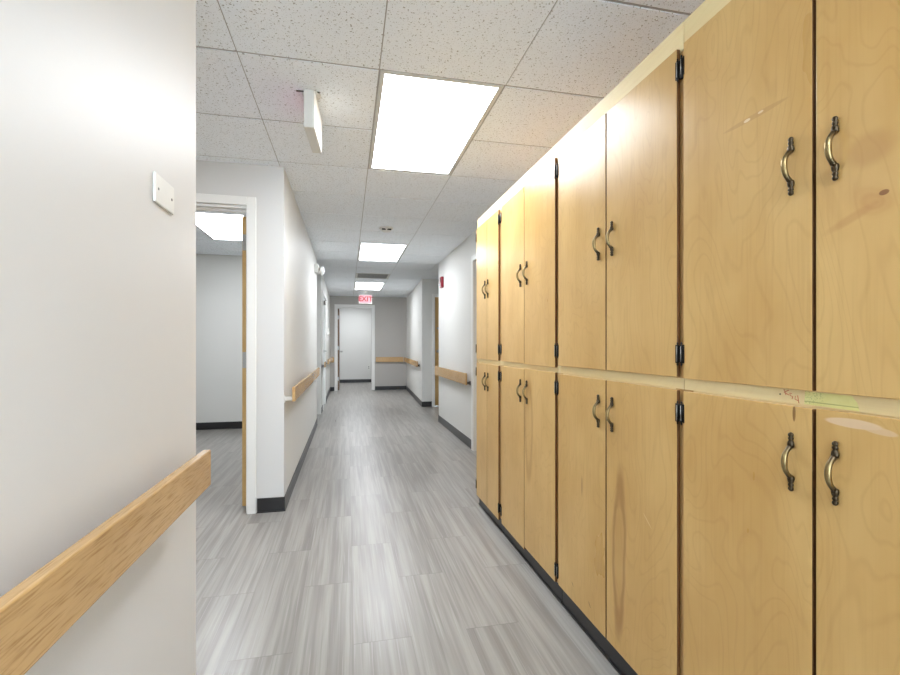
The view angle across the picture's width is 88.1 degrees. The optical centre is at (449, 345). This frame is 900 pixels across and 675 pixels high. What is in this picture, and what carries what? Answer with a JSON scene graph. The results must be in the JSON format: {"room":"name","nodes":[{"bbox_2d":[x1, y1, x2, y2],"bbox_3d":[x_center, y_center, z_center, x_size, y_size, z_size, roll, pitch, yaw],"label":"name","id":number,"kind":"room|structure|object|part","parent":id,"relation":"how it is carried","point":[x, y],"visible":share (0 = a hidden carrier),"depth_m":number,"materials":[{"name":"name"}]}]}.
{"room":"hospital corridor","nodes":[
{"label":"hospital corridor","id":0,"kind":"room"},
{"bbox_2d":[0,0,195,674],"bbox_3d":[-0.328,-0.050,-0.834,0.120,2.450,4.513,0,0,-12],"label":"wall","id":1,"kind":"structure","parent":0,"point":[98,97],"depth_m":0.83,"materials":[{"name":"white paint"}]},
{"bbox_2d":[0,450,210,674],"bbox_3d":[-0.335,0.335,-0.343,0.078,0.103,3.275,0,0,-12],"label":"handrail","id":2,"kind":"object","parent":1,"relation":"attached to","point":[38,611],"visible":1,"depth_m":0.66,"materials":[{"name":"brown wood"}]},
{"bbox_2d":[153,172,173,214],"bbox_3d":[-0.697,-0.367,1.134,0.008,0.069,0.120,0,0,-12],"label":"wall plate","id":3,"kind":"object","parent":1,"relation":"attached to","point":[163,193],"visible":1,"depth_m":1.12,"materials":[{"name":"white plastic"}]},
{"bbox_2d":[196,254,241,422],"bbox_3d":[-3.426,-0.050,4.670,3.560,2.450,3.645,0,0,-12],"label":"wall","id":4,"kind":"structure","parent":0,"point":[218,277],"depth_m":6.50,"materials":[{"name":"white paint"}]},
{"bbox_2d":[196,421,241,429],"bbox_3d":[-3.741,1.125,6.389,3.429,0.103,0.016,0,0,-12],"label":"baseboard","id":5,"kind":"structure","parent":4,"relation":"attached to","point":[237,424],"depth_m":6.50,"materials":[{"name":"black plastic"}]},
{"bbox_2d":[196,160,285,512],"bbox_3d":[-2.929,-0.050,2.974,3.560,2.450,0.120,0,0,-12],"label":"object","id":6,"kind":"structure","parent":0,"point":[265,183],"depth_m":3.27,"materials":[{"name":"white paint"}]},
{"bbox_2d":[196,193,255,513],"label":"door frame","id":7,"kind":"structure","parent":6,"relation":"in","point":[233,203],"depth_m":3.24,"materials":[{"name":"white paint"}]},
{"bbox_2d":[257,497,284,512],"bbox_3d":[-1.260,1.125,3.275,0.188,0.103,0.016,0,0,-12],"label":"baseboard","id":8,"kind":"structure","parent":6,"relation":"attached to","point":[274,504],"depth_m":3.27,"materials":[{"name":"black plastic"}]},
{"bbox_2d":[286,174,329,490],"bbox_3d":[-2.199,-0.050,7.654,0.120,2.450,8.705,0,0,-12],"label":"wall","id":9,"kind":"structure","parent":0,"point":[301,278],"depth_m":4.46,"materials":[{"name":"white paint"}]},
{"bbox_2d":[284,419,317,510],"bbox_3d":[-1.564,1.125,5.075,0.012,0.099,3.654,0,0,-12],"label":"baseboard","id":10,"kind":"structure","parent":9,"relation":"attached to","point":[291,486],"depth_m":4.13,"materials":[{"name":"black plastic"}]},
{"bbox_2d":[284,367,319,402],"bbox_3d":[-1.468,0.354,4.789,0.075,0.110,3.015,0,0,-12],"label":"handrail","id":11,"kind":"object","parent":9,"relation":"attached to","point":[300,387],"visible":1,"depth_m":3.86,"materials":[{"name":"brown wood"}]},
{"bbox_2d":[314,264,324,274],"bbox_3d":[-1.799,-1.041,6.420,0.131,0.127,0.246,0,0,-12],"label":"emergency light","id":12,"kind":"object","parent":9,"relation":"attached to","point":[317,269],"visible":1,"depth_m":6.32,"materials":[{"name":"white plastic"}]},
{"bbox_2d":[322,290,326,409],"bbox_3d":[-2.412,0.090,8.858,0.113,2.170,0.980,0,0,-12],"label":"door","id":13,"kind":"structure","parent":9,"relation":"in","point":[323,293],"depth_m":8.44,"materials":[{"name":"white paint"}]},
{"bbox_2d":[317,272,320,413],"bbox_3d":[-3.205,-0.050,7.199,2.280,2.450,1.200,0,0,-12],"label":"door frame","id":14,"kind":"structure","parent":0,"point":[319,274],"depth_m":7.91,"materials":[{"name":"white paint"}]},
{"bbox_2d":[338,308,370,379],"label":"door","id":15,"kind":"structure","parent":0,"point":[355,323],"depth_m":14.65,"materials":[{"name":"white paint"}]},
{"bbox_2d":[340,379,370,382],"bbox_3d":[-2.729,1.125,14.701,3.984,0.103,0.016,0,0,-12],"label":"baseboard","id":16,"kind":"structure","parent":15,"relation":"attached to","point":[344,380],"depth_m":14.63,"materials":[{"name":"black plastic"}]},
{"bbox_2d":[330,296,406,386],"bbox_3d":[-2.104,-0.050,12.193,2.260,2.450,0.120,0,0,-12],"label":"wall","id":17,"kind":"structure","parent":0,"point":[390,312],"depth_m":12.23,"materials":[{"name":"beige paint"}]},
{"bbox_2d":[334,304,374,390],"bbox_3d":[-2.572,0.062,12.521,1.021,2.226,0.998,0,0,-12],"label":"door frame","id":18,"kind":"structure","parent":17,"relation":"in","point":[337,351],"depth_m":12.09,"materials":[{"name":"white paint"}]},
{"bbox_2d":[376,357,402,361],"bbox_3d":[-1.587,0.378,12.212,0.720,0.136,0.065,0,0,-12],"label":"handrail","id":19,"kind":"object","parent":17,"relation":"attached to","point":[378,359],"visible":1,"depth_m":12.18,"materials":[{"name":"brown wood"}]},
{"bbox_2d":[375,386,405,389],"bbox_3d":[-1.560,1.125,12.245,0.819,0.103,0.016,0,0,-12],"label":"baseboard","id":20,"kind":"structure","parent":17,"relation":"attached to","point":[376,387],"depth_m":12.24,"materials":[{"name":"black plastic"}]},
{"bbox_2d":[196,382,618,674],"bbox_3d":[-1.780,1.200,5.752,7.400,0.050,18.200,0,0,-12],"label":"floor","id":21,"kind":"structure","parent":0,"point":[383,557],"depth_m":2.46,"materials":[{"name":"grey laminate"}]},
{"bbox_2d":[476,197,503,532],"bbox_3d":[0.455,0.125,3.207,0.475,2.100,0.552,0,0,-12],"label":"storage cabinet","id":22,"kind":"object","parent":21,"relation":"on","point":[489,226],"visible":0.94,"depth_m":3.08,"materials":[{"name":"brown wood"}]},
{"bbox_3d":[0.228,0.613,3.288,0.012,0.968,0.260,0,0,-12],"label":"door","id":23,"kind":"part","parent":22,"relation":"part of","materials":[{"name":"brown wood"}]},
{"bbox_3d":[0.228,-0.378,3.288,0.012,0.949,0.260,0,0,-12],"label":"door","id":24,"kind":"part","parent":22,"relation":"part of","materials":[{"name":"brown wood"}]},
{"bbox_3d":[0.245,-0.380,3.122,0.030,0.125,0.014,0,0,-12],"label":"handle","id":25,"kind":"part","parent":22,"relation":"part of","materials":[{"name":"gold metal"}]},
{"bbox_3d":[0.272,-0.884,3.166,0.021,0.082,0.552,0,0,-12],"label":"rail","id":26,"kind":"part","parent":22,"relation":"part of","materials":[{"name":"beige wood"}]},
{"bbox_3d":[0.273,0.110,3.166,0.020,0.058,0.552,0,0,-12],"label":"rail","id":27,"kind":"part","parent":22,"relation":"part of","materials":[{"name":"beige wood"}]},
{"bbox_3d":[0.283,0.613,3.039,0.012,0.968,0.242,0,0,-12],"label":"door","id":28,"kind":"part","parent":22,"relation":"part of","materials":[{"name":"brown wood"}]},
{"bbox_3d":[0.283,-0.378,3.039,0.012,0.949,0.242,0,0,-12],"label":"door","id":29,"kind":"part","parent":22,"relation":"part of","materials":[{"name":"brown wood"}]},
{"bbox_2d":[500,142,562,602],"bbox_3d":[0.601,0.125,2.542,0.475,2.100,0.802,0,0,-12],"label":"storage cabinet","id":30,"kind":"object","parent":21,"relation":"on","point":[529,215],"visible":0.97,"depth_m":2.37,"materials":[{"name":"brown wood"}]},
{"bbox_3d":[0.363,-0.377,2.679,0.012,0.950,0.374,0,0,-12],"label":"door","id":31,"kind":"part","parent":30,"relation":"part of","materials":[{"name":"brown wood"}]},
{"bbox_3d":[0.363,0.613,2.679,0.012,0.967,0.374,0,0,-12],"label":"door","id":32,"kind":"part","parent":30,"relation":"part of","materials":[{"name":"brown wood"}]},
{"bbox_3d":[0.374,0.247,2.535,0.030,0.125,0.014,0,0,-12],"label":"handle","id":33,"kind":"part","parent":30,"relation":"part of","materials":[{"name":"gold metal"}]},
{"bbox_3d":[0.374,-0.380,2.535,0.030,0.125,0.014,0,0,-12],"label":"handle","id":34,"kind":"part","parent":30,"relation":"part of","materials":[{"name":"gold metal"}]},
{"bbox_3d":[0.394,0.247,2.445,0.030,0.125,0.014,0,0,-12],"label":"handle","id":35,"kind":"part","parent":30,"relation":"part of","materials":[{"name":"gold metal"}]},
{"bbox_3d":[0.394,-0.380,2.445,0.030,0.125,0.014,0,0,-12],"label":"handle","id":36,"kind":"part","parent":30,"relation":"part of","materials":[{"name":"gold metal"}]},
{"bbox_3d":[0.419,-0.884,2.502,0.021,0.082,0.802,0,0,-12],"label":"rail","id":37,"kind":"part","parent":30,"relation":"part of","materials":[{"name":"beige wood"}]},
{"bbox_3d":[0.419,0.110,2.502,0.020,0.058,0.802,0,0,-12],"label":"rail","id":38,"kind":"part","parent":30,"relation":"part of","materials":[{"name":"beige wood"}]},
{"bbox_3d":[0.444,0.603,2.308,0.012,0.956,0.377,0,0,-12],"label":"door","id":39,"kind":"part","parent":30,"relation":"part of","materials":[{"name":"brown wood"}]},
{"bbox_3d":[0.444,-0.377,2.308,0.012,0.958,0.377,0,0,-12],"label":"door","id":40,"kind":"part","parent":30,"relation":"part of","materials":[{"name":"brown wood"}]},
{"bbox_2d":[557,22,684,674],"bbox_3d":[0.774,0.125,1.759,0.475,2.100,0.796,0,0,-12],"label":"storage cabinet","id":41,"kind":"object","parent":21,"relation":"on","point":[620,169],"visible":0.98,"depth_m":1.57,"materials":[{"name":"brown wood"}]},
{"bbox_3d":[0.534,0.603,1.900,0.012,0.947,0.392,0,0,-12],"label":"door","id":42,"kind":"part","parent":41,"relation":"part of","materials":[{"name":"brown wood"}]},
{"bbox_3d":[0.534,-0.380,1.900,0.012,0.944,0.392,0,0,-12],"label":"door","id":43,"kind":"part","parent":41,"relation":"part of","materials":[{"name":"brown wood"}]},
{"bbox_3d":[0.548,0.247,1.746,0.030,0.125,0.014,0,0,-12],"label":"handle","id":44,"kind":"part","parent":41,"relation":"part of","materials":[{"name":"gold metal"}]},
{"bbox_3d":[0.548,-0.380,1.746,0.030,0.125,0.014,0,0,-12],"label":"handle","id":45,"kind":"part","parent":41,"relation":"part of","materials":[{"name":"gold metal"}]},
{"bbox_3d":[0.568,0.247,1.656,0.030,0.125,0.014,0,0,-12],"label":"handle","id":46,"kind":"part","parent":41,"relation":"part of","materials":[{"name":"gold metal"}]},
{"bbox_3d":[0.568,-0.380,1.656,0.030,0.125,0.014,0,0,-12],"label":"handle","id":47,"kind":"part","parent":41,"relation":"part of","materials":[{"name":"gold metal"}]},
{"bbox_3d":[0.591,-0.884,1.719,0.021,0.082,0.796,0,0,-12],"label":"rail","id":48,"kind":"part","parent":41,"relation":"part of","materials":[{"name":"beige wood"}]},
{"bbox_3d":[0.592,0.110,1.719,0.020,0.058,0.796,0,0,-12],"label":"rail","id":49,"kind":"part","parent":41,"relation":"part of","materials":[{"name":"beige wood"}]},
{"bbox_3d":[0.618,0.602,1.520,0.012,0.946,0.372,0,0,-12],"label":"door","id":50,"kind":"part","parent":41,"relation":"part of","materials":[{"name":"brown wood"}]},
{"bbox_3d":[0.618,-0.380,1.520,0.012,0.944,0.372,0,0,-12],"label":"door","id":51,"kind":"part","parent":41,"relation":"part of","materials":[{"name":"brown wood"}]},
{"bbox_2d":[680,0,899,674],"bbox_3d":[0.946,0.125,0.978,0.475,2.100,0.798,0,0,-12],"label":"storage cabinet","id":52,"kind":"object","parent":21,"relation":"on","point":[790,351],"visible":1,"depth_m":0.99,"materials":[{"name":"brown wood"}]},
{"bbox_3d":[0.763,-0.884,0.938,0.021,0.082,0.798,0,0,-12],"label":"rail","id":53,"kind":"part","parent":52,"relation":"part of","materials":[{"name":"beige wood"}]},
{"bbox_3d":[0.704,0.604,1.131,0.012,0.947,0.372,0,0,-12],"label":"door","id":54,"kind":"part","parent":52,"relation":"part of","materials":[{"name":"brown wood"}]},
{"bbox_3d":[0.704,-0.379,1.131,0.012,0.946,0.372,0,0,-12],"label":"door","id":55,"kind":"part","parent":52,"relation":"part of","materials":[{"name":"brown wood"}]},
{"bbox_3d":[0.716,0.247,0.986,0.030,0.125,0.014,0,0,-12],"label":"handle","id":56,"kind":"part","parent":52,"relation":"part of","materials":[{"name":"gold metal"}]},
{"bbox_3d":[0.716,-0.380,0.986,0.030,0.125,0.014,0,0,-12],"label":"handle","id":57,"kind":"part","parent":52,"relation":"part of","materials":[{"name":"gold metal"}]},
{"bbox_3d":[0.764,0.110,0.938,0.020,0.058,0.798,0,0,-12],"label":"rail","id":58,"kind":"part","parent":52,"relation":"part of","materials":[{"name":"beige wood"}]},
{"bbox_3d":[0.736,0.247,0.896,0.030,0.125,0.014,0,0,-12],"label":"handle","id":59,"kind":"part","parent":52,"relation":"part of","materials":[{"name":"gold metal"}]},
{"bbox_3d":[0.736,-0.380,0.896,0.030,0.125,0.014,0,0,-12],"label":"handle","id":60,"kind":"part","parent":52,"relation":"part of","materials":[{"name":"gold metal"}]},
{"bbox_3d":[0.786,0.603,0.757,0.012,0.949,0.379,0,0,-12],"label":"door","id":61,"kind":"part","parent":52,"relation":"part of","materials":[{"name":"brown wood"}]},
{"bbox_3d":[0.786,-0.379,0.757,0.012,0.946,0.379,0,0,-12],"label":"door","id":62,"kind":"part","parent":52,"relation":"part of","materials":[{"name":"brown wood"}]},
{"bbox_2d":[407,281,420,399],"bbox_3d":[-0.793,-0.050,10.670,0.120,2.450,3.418,0,0,-10],"label":"wall","id":63,"kind":"structure","parent":0,"point":[414,298],"depth_m":10.28,"materials":[{"name":"white paint"}]},
{"bbox_2d":[404,357,419,366],"bbox_3d":[-0.904,0.376,10.726,0.070,0.112,3.109,0,0,-10],"label":"handrail","id":64,"kind":"object","parent":63,"relation":"attached to","point":[407,360],"visible":1,"depth_m":10.23,"materials":[{"name":"brown wood"}]},
{"bbox_2d":[406,386,421,406],"bbox_3d":[-0.847,1.125,10.593,0.012,0.099,3.530,0,0,-10],"label":"baseboard","id":65,"kind":"structure","parent":63,"relation":"attached to","point":[414,396],"depth_m":10.20,"materials":[{"name":"black plastic"}]},
{"bbox_2d":[421,279,438,401],"bbox_3d":[0.242,-0.050,9.095,1.610,2.450,0.120,0,0,-12],"label":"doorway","id":66,"kind":"structure","parent":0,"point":[429,287],"depth_m":8.89,"materials":[{"name":"white paint"}]},
{"bbox_2d":[422,401,431,406],"bbox_3d":[-0.443,1.125,8.877,0.196,0.103,0.016,0,0,-12],"label":"baseboard","id":67,"kind":"structure","parent":66,"relation":"attached to","point":[427,403],"depth_m":8.88,"materials":[{"name":"black plastic"}]},
{"bbox_2d":[432,294,438,406],"bbox_3d":[0.140,0.095,9.047,1.008,2.160,0.166,0,0,-12],"label":"door frame","id":68,"kind":"structure","parent":66,"relation":"attached to","point":[435,297],"depth_m":8.95,"materials":[{"name":"white paint"}]},
{"bbox_2d":[196,0,704,297],"bbox_3d":[-1.485,-1.280,4.414,7.200,0.030,15.460,0,0,-12],"label":"ceiling","id":69,"kind":"structure","parent":0,"point":[554,61],"depth_m":2.30,"materials":[{"name":"tile"}]},
{"bbox_2d":[196,212,245,240],"bbox_3d":[-2.418,-1.274,5.043,0.598,0.021,1.218,0,0,-12],"label":"recessed light","id":70,"kind":"object","parent":69,"relation":"in","point":[218,226],"visible":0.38,"depth_m":4.93,"materials":[{"name":"white plastic"}]},
{"bbox_2d":[296,89,321,152],"bbox_3d":[-0.723,-1.164,2.420,0.115,0.202,0.313,0,0,-9],"label":"exit sign","id":71,"kind":"object","parent":69,"relation":"hanging from","point":[312,117],"visible":1,"depth_m":2.32,"materials":[{"name":"beige plastic"}]},
{"bbox_3d":[-0.690,-1.156,2.425,0.005,0.182,0.309,0,0,-9],"label":"panel","id":72,"kind":"part","parent":71,"relation":"part of","materials":[{"name":"white plastic"}]},
{"bbox_2d":[358,291,372,303],"bbox_3d":[-1.971,-1.119,10.855,0.328,0.293,0.100,0,0,-12],"label":"exit sign","id":73,"kind":"object","parent":69,"relation":"hanging from","point":[363,299],"visible":1,"depth_m":10.83,"materials":[{"name":"white plastic"}]},
{"bbox_3d":[-1.970,-1.074,10.828,0.276,0.186,0.003,0,0,-12],"label":"panel","id":74,"kind":"part","parent":73,"relation":"part of","materials":[{"name":"red"}]},
{"bbox_2d":[354,282,384,289],"bbox_3d":[-1.748,-1.274,10.008,0.598,0.021,1.218,0,0,-12],"label":"recessed light","id":75,"kind":"object","parent":69,"relation":"in","point":[358,285],"visible":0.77,"depth_m":10.05,"materials":[{"name":"white plastic"}]},
{"bbox_2d":[356,273,389,278],"bbox_3d":[-1.417,-1.276,8.507,0.598,0.027,0.603,0,0,-12],"label":"ceiling vent","id":76,"kind":"object","parent":69,"relation":"in","point":[357,274],"visible":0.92,"depth_m":8.47,"materials":[{"name":"grey metal"}]},
{"bbox_2d":[358,243,407,261],"bbox_3d":[-0.954,-1.274,6.405,0.598,0.021,1.218,0,0,-12],"label":"recessed light","id":77,"kind":"object","parent":69,"relation":"in","point":[367,251],"visible":0.8,"depth_m":6.37,"materials":[{"name":"white plastic"}]},
{"bbox_2d":[379,226,392,232],"bbox_3d":[-0.689,-1.244,5.019,0.152,0.041,0.152,0,0,-12],"label":"smoke detector","id":78,"kind":"object","parent":69,"relation":"attached to","point":[386,229],"visible":1,"depth_m":4.98,"materials":[{"name":"white plastic"}]},
{"bbox_2d":[369,70,503,174],"bbox_3d":[-0.159,-1.274,2.801,0.598,0.021,1.218,0,0,-12],"label":"recessed light","id":79,"kind":"object","parent":69,"relation":"in","point":[423,123],"visible":0.85,"depth_m":2.63,"materials":[{"name":"white plastic"}]},
{"bbox_2d":[439,229,476,450],"bbox_3d":[0.965,-0.050,2.287,0.120,2.450,10.050,0,0,-12],"label":"wall","id":80,"kind":"structure","parent":0,"point":[455,296],"depth_m":5.95,"materials":[{"name":"white paint"}]},
{"bbox_2d":[438,276,443,287],"bbox_3d":[-0.133,-0.925,6.852,0.060,0.160,0.130,0,0,-12],"label":"fire alarm","id":81,"kind":"object","parent":80,"relation":"attached to","point":[441,284],"visible":1,"depth_m":6.79,"materials":[{"name":"red plastic"}]},
{"bbox_2d":[435,366,470,384],"bbox_3d":[0.003,0.390,6.216,0.067,0.139,1.900,0,0,-12],"label":"handrail","id":82,"kind":"object","parent":80,"relation":"attached to","point":[460,377],"visible":1,"depth_m":5.93,"materials":[{"name":"brown wood"}]},
{"bbox_2d":[438,415,470,448],"bbox_3d":[0.034,1.125,6.204,0.012,0.099,1.998,0,0,-12],"label":"baseboard","id":83,"kind":"structure","parent":80,"relation":"attached to","point":[451,428],"depth_m":6.03,"materials":[{"name":"black plastic"}]},
{"bbox_2d":[471,253,477,450],"bbox_3d":[0.378,0.090,4.709,0.122,2.170,1.065,0,0,-12],"label":"door frame","id":84,"kind":"structure","parent":80,"relation":"in","point":[474,257],"depth_m":5.17,"materials":[{"name":"white paint"}]}
]}

